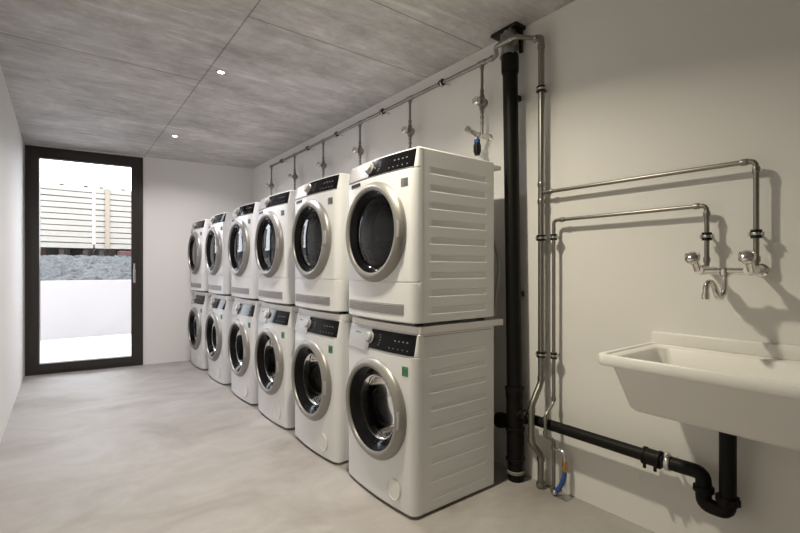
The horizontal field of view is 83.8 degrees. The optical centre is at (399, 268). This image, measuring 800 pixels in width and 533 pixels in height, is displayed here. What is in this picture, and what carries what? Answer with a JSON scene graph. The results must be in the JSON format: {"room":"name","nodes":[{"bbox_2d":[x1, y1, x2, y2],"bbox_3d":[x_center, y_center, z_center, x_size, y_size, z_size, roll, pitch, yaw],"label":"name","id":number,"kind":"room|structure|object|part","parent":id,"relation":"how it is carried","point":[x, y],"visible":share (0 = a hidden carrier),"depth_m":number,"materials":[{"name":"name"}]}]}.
{"room":"laundry","nodes":[
{"label":"laundry","id":0,"kind":"room"},
{"bbox_2d":[0,65,23,442],"bbox_3d":[-1.689,-0.102,1.486,0.250,2.511,8.210,0,0,-37],"label":"wall","id":1,"kind":"structure","parent":0,"point":[11,141],"depth_m":3.55,"materials":[{"name":"white paint"}]},
{"bbox_2d":[24,143,252,375],"bbox_3d":[-3.080,-0.102,5.521,2.906,2.511,0.240,0,0,-31],"label":"wall","id":2,"kind":"structure","parent":0,"point":[177,194],"depth_m":5.53,"materials":[{"name":"white paint"}]},
{"bbox_2d":[25,145,142,375],"bbox_3d":[-3.573,-0.092,5.097,1.103,2.492,0.171,0,0,-31],"label":"door","id":3,"kind":"structure","parent":2,"relation":"in","point":[33,154],"depth_m":4.96,"materials":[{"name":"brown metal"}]},
{"bbox_3d":[-3.147,0.049,5.283,0.028,0.230,0.059,0,0,-31],"label":"handle","id":4,"kind":"part","parent":3,"relation":"part of","materials":[{"name":"metal"}]},
{"bbox_2d":[0,0,574,168],"bbox_3d":[-0.641,-1.482,2.289,2.890,0.250,8.620,0,0,-37],"label":"ceiling","id":5,"kind":"structure","parent":0,"point":[127,77],"depth_m":2.90,"materials":[{"name":"concrete"}]},
{"bbox_2d":[216,70,225,73],"bbox_3d":[-1.234,-1.355,3.072,0.060,0.005,0.060,0,0,-37],"label":"recessed light","id":6,"kind":"object","parent":5,"relation":"in","point":[217,71],"visible":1,"depth_m":3.07,"materials":[{"name":"silver metal"}]},
{"bbox_2d":[0,360,654,532],"bbox_3d":[-0.641,1.254,2.289,2.890,0.200,8.620,0,0,-37],"label":"floor","id":7,"kind":"structure","parent":0,"point":[169,447],"depth_m":2.43,"materials":[{"name":"beige concrete"}]},
{"bbox_2d":[188,291,213,369],"bbox_3d":[-2.183,0.712,5.454,0.668,0.884,0.601,0,0,-37],"label":"washing machine","id":8,"kind":"object","parent":7,"relation":"on","point":[198,314],"visible":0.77,"depth_m":5.12,"materials":[{"name":"white metal"}]},
{"bbox_3d":[-2.360,0.701,5.319,0.112,0.320,0.320,0,0,-37],"label":"door glass","id":9,"kind":"part","parent":8,"relation":"part of","materials":[{"name":"clear glass"}]},
{"bbox_2d":[188,219,209,291],"bbox_3d":[-2.184,-0.150,5.454,0.666,0.832,0.600,0,0,-37],"label":"dryer","id":10,"kind":"object","parent":8,"relation":"on","point":[196,245],"visible":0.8,"depth_m":5.12,"materials":[{"name":"white metal"}]},
{"bbox_3d":[-2.426,-0.187,5.269,0.019,0.356,0.356,0,0,-37],"label":"door glass","id":11,"kind":"part","parent":10,"relation":"part of","materials":[{"name":"glass"}]},
{"bbox_2d":[191,283,200,287],"bbox_3d":[-2.433,0.191,5.296,0.023,0.050,0.520,0,0,-36],"label":"vent grille","id":12,"kind":"object","parent":10,"relation":"attached to","point":[193,285],"depth_m":5.21,"materials":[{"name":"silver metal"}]},
{"bbox_3d":[-2.335,-0.514,5.185,0.038,0.085,0.335,0,0,-41],"label":"control panel","id":13,"kind":"part","parent":10,"relation":"part of","materials":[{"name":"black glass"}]},
{"bbox_3d":[-2.335,0.355,5.186,0.040,0.094,0.335,0,0,-40],"label":"control panel","id":14,"kind":"part","parent":8,"relation":"part of","materials":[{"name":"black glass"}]},
{"bbox_2d":[194,291,213,294],"bbox_3d":[-2.157,0.285,5.473,0.605,0.031,0.600,0,0,-37],"label":"countertop","id":15,"kind":"structure","parent":8,"relation":"on","point":[195,292],"depth_m":5.17,"materials":[{"name":"white plastic"}]},
{"bbox_2d":[205,293,234,383],"bbox_3d":[-1.694,0.712,4.810,0.668,0.884,0.601,0,0,-37],"label":"washing machine","id":16,"kind":"object","parent":7,"relation":"on","point":[218,321],"visible":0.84,"depth_m":4.46,"materials":[{"name":"white metal"}]},
{"bbox_3d":[-2.021,0.365,4.773,0.041,0.107,0.244,0,0,-33],"label":"detergent drawer","id":17,"kind":"part","parent":16,"relation":"part of","materials":[{"name":"white plastic"}]},
{"bbox_3d":[-1.871,0.701,4.676,0.112,0.320,0.320,0,0,-37],"label":"door glass","id":18,"kind":"part","parent":16,"relation":"part of","materials":[{"name":"glass"}]},
{"bbox_2d":[205,212,232,295],"bbox_3d":[-1.695,-0.150,4.810,0.666,0.832,0.600,0,0,-37],"label":"dryer","id":19,"kind":"object","parent":16,"relation":"on","point":[219,226],"visible":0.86,"depth_m":4.46,"materials":[{"name":"white metal"}]},
{"bbox_3d":[-1.937,-0.187,4.626,0.019,0.356,0.356,0,0,-37],"label":"door glass","id":20,"kind":"part","parent":19,"relation":"part of","materials":[{"name":"glass"}]},
{"bbox_2d":[208,284,220,290],"bbox_3d":[-1.944,0.191,4.653,0.023,0.050,0.520,0,0,-36],"label":"vent grille","id":21,"kind":"object","parent":19,"relation":"attached to","point":[211,287],"depth_m":4.59,"materials":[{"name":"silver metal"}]},
{"bbox_3d":[-1.847,-0.514,4.542,0.038,0.085,0.335,0,0,-41],"label":"control panel","id":22,"kind":"part","parent":19,"relation":"part of","materials":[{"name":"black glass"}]},
{"bbox_3d":[-1.846,0.355,4.543,0.040,0.094,0.335,0,0,-40],"label":"control panel","id":23,"kind":"part","parent":16,"relation":"part of","materials":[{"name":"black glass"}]},
{"bbox_2d":[212,293,234,298],"bbox_3d":[-1.669,0.285,4.830,0.605,0.031,0.600,0,0,-37],"label":"countertop","id":24,"kind":"structure","parent":16,"relation":"on","point":[223,296],"depth_m":4.54,"materials":[{"name":"white plastic"}]},
{"bbox_2d":[228,297,264,403],"bbox_3d":[-1.194,0.712,4.153,0.668,0.884,0.601,0,0,-37],"label":"washing machine","id":25,"kind":"object","parent":7,"relation":"on","point":[243,331],"visible":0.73,"depth_m":3.85,"materials":[{"name":"white metal"}]},
{"bbox_3d":[-1.521,0.365,4.116,0.041,0.107,0.244,0,0,-33],"label":"detergent drawer","id":26,"kind":"part","parent":25,"relation":"part of","materials":[{"name":"white plastic"}]},
{"bbox_3d":[-1.371,0.701,4.018,0.112,0.320,0.320,0,0,-37],"label":"door glass","id":27,"kind":"part","parent":25,"relation":"part of","materials":[{"name":"clear glass"}]},
{"bbox_2d":[228,202,259,299],"bbox_3d":[-1.195,-0.150,4.153,0.666,0.832,0.600,0,0,-37],"label":"dryer","id":28,"kind":"object","parent":25,"relation":"on","point":[241,239],"visible":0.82,"depth_m":3.84,"materials":[{"name":"white metal"}]},
{"bbox_3d":[-1.437,-0.187,3.969,0.019,0.356,0.356,0,0,-37],"label":"door glass","id":29,"kind":"part","parent":28,"relation":"part of","materials":[{"name":"glass"}]},
{"bbox_2d":[231,287,248,293],"bbox_3d":[-1.442,0.191,3.996,0.032,0.050,0.520,0,0,-37],"label":"vent grille","id":30,"kind":"object","parent":28,"relation":"attached to","point":[234,290],"depth_m":3.93,"materials":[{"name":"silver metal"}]},
{"bbox_3d":[-1.347,-0.514,3.884,0.038,0.085,0.335,0,0,-41],"label":"control panel","id":31,"kind":"part","parent":28,"relation":"part of","materials":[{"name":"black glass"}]},
{"bbox_3d":[-1.346,0.355,3.885,0.040,0.094,0.335,0,0,-40],"label":"control panel","id":32,"kind":"part","parent":25,"relation":"part of","materials":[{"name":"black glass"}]},
{"bbox_2d":[235,297,264,304],"bbox_3d":[-1.169,0.285,4.173,0.605,0.031,0.600,0,0,-37],"label":"countertop","id":33,"kind":"structure","parent":25,"relation":"on","point":[244,300],"depth_m":3.90,"materials":[{"name":"white plastic"}]},
{"bbox_2d":[254,302,302,427],"bbox_3d":[-0.759,0.712,3.580,0.668,0.884,0.601,0,0,-37],"label":"washing machine","id":34,"kind":"object","parent":7,"relation":"on","point":[275,342],"visible":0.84,"depth_m":3.28,"materials":[{"name":"white metal"}]},
{"bbox_3d":[-1.086,0.365,3.543,0.041,0.107,0.244,0,0,-33],"label":"detergent drawer","id":35,"kind":"part","parent":34,"relation":"part of","materials":[{"name":"white plastic"}]},
{"bbox_3d":[-1.027,0.354,3.440,0.042,0.064,0.064,0,0,-37],"label":"programme knob","id":36,"kind":"part","parent":34,"relation":"part of","materials":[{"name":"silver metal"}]},
{"bbox_3d":[-0.936,0.701,3.446,0.112,0.320,0.320,0,0,-37],"label":"door glass","id":37,"kind":"part","parent":34,"relation":"part of","materials":[{"name":"glass"}]},
{"bbox_2d":[254,190,296,305],"bbox_3d":[-0.760,-0.150,3.580,0.666,0.832,0.600,0,0,-37],"label":"dryer","id":38,"kind":"object","parent":34,"relation":"on","point":[276,214],"visible":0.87,"depth_m":3.27,"materials":[{"name":"white metal"}]},
{"bbox_3d":[-1.085,-0.514,3.544,0.036,0.085,0.243,0,0,-33],"label":"water drawer","id":39,"kind":"part","parent":38,"relation":"part of","materials":[{"name":"white plastic"}]},
{"bbox_3d":[-1.028,-0.517,3.439,0.042,0.064,0.064,0,0,-37],"label":"programme knob","id":40,"kind":"part","parent":38,"relation":"part of","materials":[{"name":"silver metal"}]},
{"bbox_3d":[-1.002,-0.187,3.396,0.019,0.356,0.356,0,0,-37],"label":"door glass","id":41,"kind":"part","parent":38,"relation":"part of","materials":[{"name":"glass"}]},
{"bbox_2d":[258,290,281,298],"bbox_3d":[-1.007,0.191,3.424,0.032,0.050,0.520,0,0,-37],"label":"vent grille","id":42,"kind":"object","parent":38,"relation":"attached to","point":[262,294],"depth_m":3.37,"materials":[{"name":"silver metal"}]},
{"bbox_3d":[-0.911,-0.514,3.312,0.038,0.085,0.335,0,0,-41],"label":"control panel","id":43,"kind":"part","parent":38,"relation":"part of","materials":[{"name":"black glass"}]},
{"bbox_3d":[-0.911,0.355,3.313,0.040,0.094,0.335,0,0,-40],"label":"control panel","id":44,"kind":"part","parent":34,"relation":"part of","materials":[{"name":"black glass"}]},
{"bbox_2d":[262,302,302,310],"bbox_3d":[-0.734,0.285,3.600,0.605,0.031,0.600,0,0,-37],"label":"countertop","id":45,"kind":"structure","parent":34,"relation":"on","point":[287,307],"depth_m":3.32,"materials":[{"name":"white plastic"}]},
{"bbox_2d":[291,308,355,462],"bbox_3d":[-0.327,0.712,3.012,0.668,0.884,0.601,0,0,-37],"label":"washing machine","id":46,"kind":"object","parent":7,"relation":"on","point":[320,362],"visible":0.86,"depth_m":2.70,"materials":[{"name":"white metal"}]},
{"bbox_3d":[-0.654,0.365,2.975,0.041,0.107,0.244,0,0,-33],"label":"detergent drawer","id":47,"kind":"part","parent":46,"relation":"part of","materials":[{"name":"white plastic"}]},
{"bbox_3d":[-0.595,0.354,2.872,0.042,0.064,0.064,0,0,-37],"label":"programme knob","id":48,"kind":"part","parent":46,"relation":"part of","materials":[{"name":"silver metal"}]},
{"bbox_3d":[-0.504,0.701,2.878,0.112,0.320,0.320,0,0,-37],"label":"door glass","id":49,"kind":"part","parent":46,"relation":"part of","materials":[{"name":"clear glass"}]},
{"bbox_2d":[291,173,349,313],"bbox_3d":[-0.328,-0.150,3.012,0.666,0.832,0.600,0,0,-37],"label":"dryer","id":50,"kind":"object","parent":46,"relation":"on","point":[318,236],"visible":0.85,"depth_m":2.70,"materials":[{"name":"white metal"}]},
{"bbox_3d":[-0.653,-0.514,2.975,0.036,0.085,0.243,0,0,-33],"label":"water drawer","id":51,"kind":"part","parent":50,"relation":"part of","materials":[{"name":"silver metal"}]},
{"bbox_3d":[-0.596,-0.517,2.871,0.042,0.064,0.064,0,0,-37],"label":"programme knob","id":52,"kind":"part","parent":50,"relation":"part of","materials":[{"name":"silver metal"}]},
{"bbox_3d":[-0.570,-0.187,2.828,0.019,0.356,0.356,0,0,-37],"label":"door glass","id":53,"kind":"part","parent":50,"relation":"part of","materials":[{"name":"glass"}]},
{"bbox_2d":[295,293,329,304],"bbox_3d":[-0.575,0.191,2.855,0.032,0.050,0.520,0,0,-37],"label":"vent grille","id":54,"kind":"object","parent":50,"relation":"attached to","point":[300,298],"depth_m":2.80,"materials":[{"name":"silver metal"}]},
{"bbox_3d":[-0.479,-0.514,2.744,0.038,0.085,0.335,0,0,-41],"label":"control panel","id":55,"kind":"part","parent":50,"relation":"part of","materials":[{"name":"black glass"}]},
{"bbox_3d":[-0.442,-0.187,2.628,0.016,0.082,0.020,0,0,-37],"label":"door handle","id":56,"kind":"part","parent":50,"relation":"part of","materials":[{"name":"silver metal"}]},
{"bbox_3d":[-0.479,0.355,2.744,0.040,0.094,0.335,0,0,-40],"label":"control panel","id":57,"kind":"part","parent":46,"relation":"part of","materials":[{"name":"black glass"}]},
{"bbox_3d":[-0.442,0.701,2.628,0.016,0.082,0.020,0,0,-37],"label":"door handle","id":58,"kind":"part","parent":46,"relation":"part of","materials":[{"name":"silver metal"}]},
{"bbox_2d":[299,308,355,319],"bbox_3d":[-0.301,0.285,3.032,0.605,0.031,0.600,0,0,-37],"label":"countertop","id":59,"kind":"structure","parent":46,"relation":"on","point":[319,313],"depth_m":2.77,"materials":[{"name":"white plastic"}]},
{"bbox_2d":[346,316,502,516],"bbox_3d":[0.108,0.712,2.440,0.668,0.884,0.601,0,0,-37],"label":"washing machine","id":60,"kind":"object","parent":7,"relation":"on","point":[420,399],"visible":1,"depth_m":2.20,"materials":[{"name":"white metal"}]},
{"bbox_3d":[-0.219,0.365,2.403,0.041,0.107,0.244,0,0,-33],"label":"detergent drawer","id":61,"kind":"part","parent":60,"relation":"part of","materials":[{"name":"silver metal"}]},
{"bbox_3d":[-0.160,0.354,2.300,0.042,0.064,0.064,0,0,-37],"label":"programme knob","id":62,"kind":"part","parent":60,"relation":"part of","materials":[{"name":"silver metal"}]},
{"bbox_3d":[-0.069,0.701,2.306,0.112,0.320,0.320,0,0,-37],"label":"door glass","id":63,"kind":"part","parent":60,"relation":"part of","materials":[{"name":"clear glass"}]},
{"bbox_3d":[-0.044,0.355,2.172,0.040,0.094,0.335,0,0,-40],"label":"control panel","id":64,"kind":"part","parent":60,"relation":"part of","materials":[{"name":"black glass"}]},
{"bbox_3d":[-0.008,0.701,2.056,0.016,0.082,0.020,0,0,-37],"label":"door handle","id":65,"kind":"part","parent":60,"relation":"part of","materials":[{"name":"silver metal"}]},
{"bbox_2d":[346,146,500,325],"bbox_3d":[0.107,-0.150,2.440,0.666,0.832,0.600,0,0,-37],"label":"dryer","id":66,"kind":"object","parent":60,"relation":"on","point":[420,222],"visible":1,"depth_m":2.19,"materials":[{"name":"white metal"}]},
{"bbox_3d":[-0.219,-0.514,2.403,0.036,0.085,0.243,0,0,-33],"label":"water drawer","id":67,"kind":"part","parent":66,"relation":"part of","materials":[{"name":"white plastic"}]},
{"bbox_3d":[-0.161,-0.517,2.299,0.042,0.064,0.064,0,0,-37],"label":"programme knob","id":68,"kind":"part","parent":66,"relation":"part of","materials":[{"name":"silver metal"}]},
{"bbox_3d":[-0.135,-0.187,2.256,0.019,0.356,0.356,0,0,-37],"label":"door glass","id":69,"kind":"part","parent":66,"relation":"part of","materials":[{"name":"glass"}]},
{"bbox_2d":[348,299,403,314],"bbox_3d":[-0.140,0.191,2.283,0.032,0.050,0.520,0,0,-37],"label":"vent grille","id":70,"kind":"object","parent":66,"relation":"attached to","point":[362,306],"depth_m":2.23,"materials":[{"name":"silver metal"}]},
{"bbox_3d":[-0.045,-0.514,2.172,0.038,0.085,0.335,0,0,-41],"label":"control panel","id":71,"kind":"part","parent":66,"relation":"part of","materials":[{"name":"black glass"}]},
{"bbox_3d":[-0.008,-0.187,2.056,0.016,0.082,0.020,0,0,-37],"label":"door handle","id":72,"kind":"part","parent":66,"relation":"part of","materials":[{"name":"silver metal"}]},
{"bbox_2d":[494,237,500,315],"bbox_3d":[0.497,0.025,2.438,0.115,0.462,0.030,0,0,-4],"label":"hose","id":73,"kind":"object","parent":66,"relation":"attached to","point":[496,249],"visible":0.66,"depth_m":2.43,"materials":[{"name":"grey plastic"}]},
{"bbox_2d":[353,316,502,333],"bbox_3d":[0.133,0.285,2.460,0.605,0.031,0.600,0,0,-37],"label":"countertop","id":74,"kind":"structure","parent":60,"relation":"on","point":[433,327],"depth_m":2.23,"materials":[{"name":"white plastic"}]},
{"bbox_2d":[253,0,799,532],"bbox_3d":[0.507,-0.102,2.960,0.250,2.511,7.900,0,0,-37],"label":"wall","id":75,"kind":"structure","parent":0,"point":[635,88],"depth_m":2.01,"materials":[{"name":"white paint"}]},
{"bbox_2d":[269,34,536,195],"bbox_3d":[-0.425,-1.016,3.844,0.162,0.480,3.757,0,0,-37],"label":"supply pipe","id":76,"kind":"object","parent":75,"relation":"attached to","point":[442,82],"visible":0.95,"depth_m":3.16,"materials":[{"name":"silver metal"}]},
{"bbox_2d":[265,182,273,188],"bbox_3d":[-1.550,-0.991,5.311,0.095,0.080,0.056,0,0,-37],"label":"shutoff valve","id":77,"kind":"object","parent":76,"relation":"attached to","point":[271,185],"visible":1,"depth_m":5.30,"materials":[{"name":"silver metal"}]},
{"bbox_2d":[288,173,297,180],"bbox_3d":[-1.148,-0.991,4.781,0.095,0.080,0.056,0,0,-37],"label":"shutoff valve","id":78,"kind":"object","parent":76,"relation":"attached to","point":[294,176],"visible":1,"depth_m":4.77,"materials":[{"name":"silver metal"}]},
{"bbox_2d":[316,161,326,169],"bbox_3d":[-0.751,-0.991,4.259,0.095,0.080,0.056,0,0,-37],"label":"shutoff valve","id":79,"kind":"object","parent":76,"relation":"attached to","point":[323,165],"visible":1,"depth_m":4.25,"materials":[{"name":"silver metal"}]},
{"bbox_2d":[352,146,363,155],"bbox_3d":[-0.352,-0.991,3.734,0.095,0.080,0.056,0,0,-37],"label":"shutoff valve","id":80,"kind":"object","parent":76,"relation":"attached to","point":[360,150],"visible":1,"depth_m":3.73,"materials":[{"name":"silver metal"}]},
{"bbox_2d":[401,125,414,136],"bbox_3d":[0.056,-0.991,3.198,0.095,0.080,0.056,0,0,-37],"label":"shutoff valve","id":81,"kind":"object","parent":76,"relation":"attached to","point":[410,131],"visible":1,"depth_m":3.19,"materials":[{"name":"silver metal"}]},
{"bbox_2d":[472,95,487,109],"bbox_3d":[0.473,-0.991,2.648,0.095,0.080,0.056,0,0,-37],"label":"shutoff valve","id":82,"kind":"object","parent":76,"relation":"attached to","point":[482,103],"visible":1,"depth_m":2.64,"materials":[{"name":"grey metal"}]},
{"bbox_2d":[465,126,492,155],"bbox_3d":[0.464,-0.749,2.642,0.204,0.160,0.044,0,0,-37],"label":"tap","id":83,"kind":"object","parent":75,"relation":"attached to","point":[477,146],"visible":1,"depth_m":2.62,"materials":[{"name":"silver metal"}]},
{"bbox_2d":[491,21,527,482],"bbox_3d":[0.623,-0.099,2.489,0.138,2.508,0.221,0,-1,-37],"label":"pipe","id":84,"kind":"object","parent":75,"relation":"attached to","point":[513,420],"visible":0.94,"depth_m":2.43,"materials":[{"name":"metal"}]},
{"bbox_2d":[501,52,518,75],"bbox_3d":[0.611,-1.136,2.477,0.096,0.100,0.096,0,-1,-37],"label":"socket","id":85,"kind":"object","parent":84,"relation":"attached to","point":[509,60],"depth_m":2.44,"materials":[{"name":"black plastic"}]},
{"bbox_2d":[505,389,523,399],"bbox_3d":[0.630,0.679,2.451,0.098,0.060,0.098,0,-1,-37],"label":"socket","id":86,"kind":"object","parent":84,"relation":"attached to","point":[511,394],"depth_m":2.41,"materials":[{"name":"black plastic"}]},
{"bbox_2d":[506,431,523,464],"bbox_3d":[0.633,0.964,2.447,0.094,0.180,0.094,0,-1,-37],"label":"socket","id":87,"kind":"object","parent":84,"relation":"attached to","point":[515,439],"depth_m":2.41,"materials":[{"name":"black plastic"}]},
{"bbox_2d":[506,398,523,427],"bbox_3d":[0.631,0.759,2.450,0.092,0.200,0.092,0,-1,-37],"label":"socket","id":88,"kind":"object","parent":84,"relation":"attached to","point":[514,406],"depth_m":2.41,"materials":[{"name":"black plastic"}]},
{"bbox_2d":[507,461,523,482],"bbox_3d":[0.634,1.074,2.446,0.087,0.160,0.087,0,-1,-37],"label":"socket","id":89,"kind":"object","parent":84,"relation":"attached to","point":[515,469],"depth_m":2.41,"materials":[{"name":"black plastic"}]},
{"bbox_2d":[543,203,713,492],"bbox_3d":[0.982,0.444,2.012,0.139,1.412,0.733,0,0,-37],"label":"supply pipe","id":90,"kind":"object","parent":75,"relation":"attached to","point":[706,236],"visible":1,"depth_m":2.24,"materials":[{"name":"silver metal"}]},
{"bbox_2d":[552,472,572,501],"bbox_3d":[0.819,1.081,2.259,0.062,0.145,0.085,0,0,-37],"label":"hose","id":91,"kind":"object","parent":90,"relation":"attached to","point":[564,497],"visible":1,"depth_m":2.24,"materials":[{"name":"rubber"}]},
{"bbox_2d":[526,414,740,518],"bbox_3d":[0.985,0.728,2.021,0.125,0.420,0.935,0,0,-37],"label":"pipe","id":92,"kind":"object","parent":75,"relation":"attached to","point":[727,502],"visible":1,"depth_m":1.73,"materials":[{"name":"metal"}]},
{"bbox_2d":[527,34,764,488],"bbox_3d":[0.995,-0.047,1.984,0.152,2.394,0.986,0,0,-37],"label":"riser pipe","id":93,"kind":"object","parent":75,"relation":"attached to","point":[756,233],"visible":0.94,"depth_m":2.34,"materials":[{"name":"silver metal"}]},
{"bbox_2d":[598,331,799,450],"bbox_3d":[1.129,0.402,1.547,0.470,0.264,0.690,0,0,-37],"label":"utility sink","id":94,"kind":"object","parent":75,"relation":"attached to","point":[741,388],"visible":1,"depth_m":1.52,"materials":[{"name":"white ceramic"}]},
{"bbox_2d":[684,250,768,300],"bbox_3d":[1.207,0.025,1.651,0.220,0.181,0.220,0,0,-37],"label":"mixer tap","id":95,"kind":"object","parent":75,"relation":"attached to","point":[747,257],"visible":0.99,"depth_m":1.62,"materials":[{"name":"silver metal"}]},
{"bbox_3d":[1.151,0.062,1.629,0.112,0.107,0.025,0,0,-13],"label":"spout","id":96,"kind":"part","parent":95,"relation":"part of","materials":[{"name":"silver metal"}]},
{"label":"outside","id":97,"kind":"structure","parent":0,"visible":0},
{"bbox_2d":[40,334,130,362],"bbox_3d":[-3.967,1.264,6.872,16.000,0.180,3.058,0,0,-37],"label":"terrace","id":98,"kind":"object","parent":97,"point":[67,349],"visible":0.06,"depth_m":6.59,"materials":[{"name":"white concrete"}]},
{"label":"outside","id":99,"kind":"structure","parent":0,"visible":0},
{"bbox_3d":[-9.643,0.004,14.338,16.000,0.500,9.500,0,0,-37],"label":"yard","id":100,"kind":"structure","parent":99,"visible":0},
{"bbox_2d":[40,183,93,255],"bbox_3d":[-8.183,-1.161,10.786,1.272,1.830,0.162,0,0,-37],"label":"fence","id":101,"kind":"object","parent":100,"relation":"on","point":[66,212],"visible":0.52,"depth_m":10.79,"materials":[{"name":"white wood"}]},
{"bbox_3d":[-8.213,-1.161,10.821,0.100,1.830,0.070,0,0,-37],"label":"post","id":102,"kind":"part","parent":101,"relation":"part of","materials":[{"name":"white wood"}]},
{"bbox_3d":[-7.831,-1.161,11.112,0.100,1.830,0.070,0,0,-37],"label":"post","id":103,"kind":"part","parent":101,"relation":"part of","materials":[{"name":"white wood"}]},
{"bbox_2d":[40,255,130,280],"bbox_3d":[-5.934,-0.006,9.457,12.056,0.620,2.858,0,0,-37],"label":"gravel bank","id":104,"kind":"object","parent":100,"relation":"on","point":[52,267],"visible":0.2,"depth_m":8.92,"materials":[{"name":"grey gravel"}]},
{"bbox_2d":[40,244,130,255],"bbox_3d":[-9.112,-0.456,11.739,3.900,0.420,1.980,0,0,-37],"label":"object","id":105,"kind":"object","parent":100,"relation":"on","point":[43,251],"visible":0.19,"depth_m":11.78,"materials":[{"name":"metal"}]},
{"bbox_2d":[94,187,130,255],"bbox_3d":[-7.163,-1.161,11.544,1.240,1.830,0.190,0,0,-37],"label":"fence","id":106,"kind":"object","parent":100,"relation":"on","point":[112,212],"visible":0.63,"depth_m":11.36,"materials":[{"name":"white wood"}]},
{"bbox_3d":[-7.568,-1.161,11.311,0.100,1.830,0.070,0,0,-37],"label":"post","id":107,"kind":"part","parent":106,"relation":"part of","materials":[{"name":"white wood"}]},
{"bbox_2d":[117,251,130,255],"bbox_3d":[-6.655,-0.356,11.333,0.880,0.180,0.400,0,0,-37],"label":"crate","id":108,"kind":"object","parent":100,"relation":"on","point":[127,253],"visible":0.24,"depth_m":11.00,"materials":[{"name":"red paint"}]},
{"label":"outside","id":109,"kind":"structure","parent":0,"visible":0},
{"bbox_2d":[40,280,130,340],"bbox_3d":[-4.968,0.776,8.188,16.000,1.155,0.250,0,0,-37],"label":"wall","id":110,"kind":"structure","parent":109,"point":[68,308],"depth_m":7.68,"materials":[{"name":"white paint"}]}
]}

